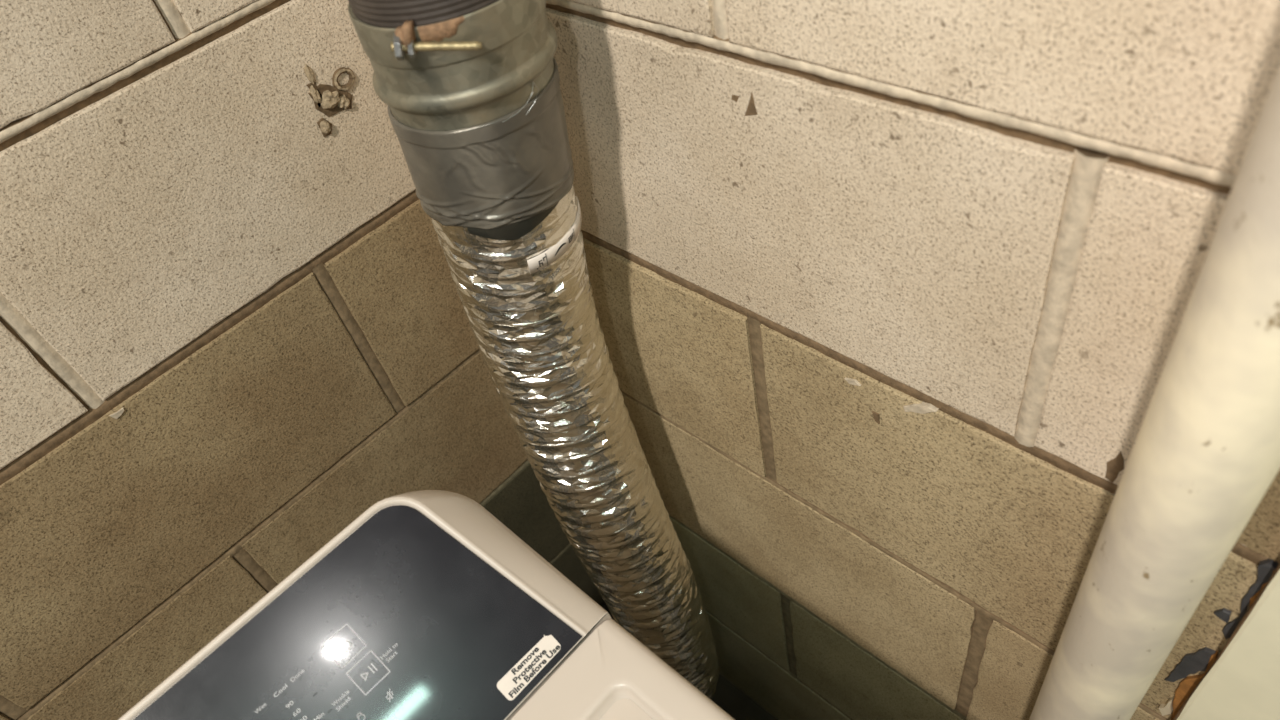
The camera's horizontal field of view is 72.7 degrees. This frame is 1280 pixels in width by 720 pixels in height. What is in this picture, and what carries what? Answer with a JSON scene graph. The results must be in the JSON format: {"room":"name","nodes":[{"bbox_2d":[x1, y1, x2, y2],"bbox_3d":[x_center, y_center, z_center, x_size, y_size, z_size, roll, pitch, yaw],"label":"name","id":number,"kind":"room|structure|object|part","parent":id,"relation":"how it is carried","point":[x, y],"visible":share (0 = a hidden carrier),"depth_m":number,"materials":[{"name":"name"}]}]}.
{"room":"utility area","nodes":[
{"label":"utility area","id":0,"kind":"room"},
{"bbox_2d":[0,0,604,719],"bbox_3d":[-0.660,0.211,0.568,0.107,1.626,1.370,30,60,34],"label":"wall","id":1,"kind":"structure","parent":0,"point":[235,327],"depth_m":0.71,"materials":[{"name":"beige concrete"}]},
{"bbox_2d":[602,603,777,719],"bbox_3d":[0.008,1.309,0.536,2.000,0.050,2.000,30,60,34],"label":"floor","id":2,"kind":"structure","parent":0,"point":[727,696],"depth_m":1.25,"materials":[{"name":"concrete"}]},
{"bbox_2d":[118,490,734,719],"bbox_3d":[-0.092,0.602,0.603,0.477,0.847,0.586,30,60,34],"label":"dryer","id":3,"kind":"object","parent":2,"relation":"on","point":[426,605],"visible":1,"depth_m":0.50,"materials":[{"name":"white metal"}]},
{"bbox_3d":[-0.166,0.161,0.488,0.015,0.010,0.018,30,60,34],"label":"key frame","id":4,"kind":"part","parent":3,"relation":"part of","materials":[{"name":"black plastic"}]},
{"bbox_3d":[-0.268,0.284,0.422,0.126,0.090,0.542,30,60,34],"label":"control panel","id":5,"kind":"part","parent":3,"relation":"part of","materials":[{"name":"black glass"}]},
{"bbox_3d":[-0.152,0.175,0.487,0.014,0.010,0.018,30,60,34],"label":"key frame","id":6,"kind":"part","parent":3,"relation":"part of","materials":[{"name":"black plastic"}]},
{"bbox_3d":[-0.096,0.408,0.326,0.329,0.026,0.586,30,60,34],"label":"panel","id":7,"kind":"part","parent":3,"relation":"part of","materials":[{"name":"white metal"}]},
{"bbox_2d":[546,0,1279,719],"bbox_3d":[0.250,0.019,0.530,1.300,1.626,0.103,30,60,34],"label":"wall","id":8,"kind":"structure","parent":0,"point":[891,298],"depth_m":0.51,"materials":[{"name":"paint"}]},
{"bbox_2d":[348,0,718,699],"bbox_3d":[-0.141,0.030,0.634,0.302,1.476,0.152,-32,48,-17],"label":"vent duct","id":9,"kind":"object","parent":8,"relation":"attached to","point":[471,91],"visible":0.94,"depth_m":0.58,"materials":[{"name":"metal"}]},
{"bbox_2d":[537,214,581,268],"bbox_3d":[-0.052,-0.078,0.578,0.009,0.011,0.050,20,55,29],"label":"print","id":10,"kind":"object","parent":9,"relation":"on","point":[554,250],"depth_m":0.57,"materials":[{"name":"black"}]},
{"bbox_2d":[1029,64,1279,719],"bbox_3d":[0.248,0.118,0.435,0.048,1.626,0.048,30,60,34],"label":"drain pipe","id":11,"kind":"object","parent":8,"relation":"attached to","point":[1205,454],"visible":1,"depth_m":0.33,"materials":[{"name":"white plastic"}]},
{"bbox_2d":[1173,563,1279,719],"bbox_3d":[0.373,0.143,0.381,0.173,1.625,0.013,30,60,34],"label":"trim","id":12,"kind":"structure","parent":8,"relation":"attached to","point":[1243,681],"depth_m":0.47,"materials":[{"name":"beige paint"}]}
]}

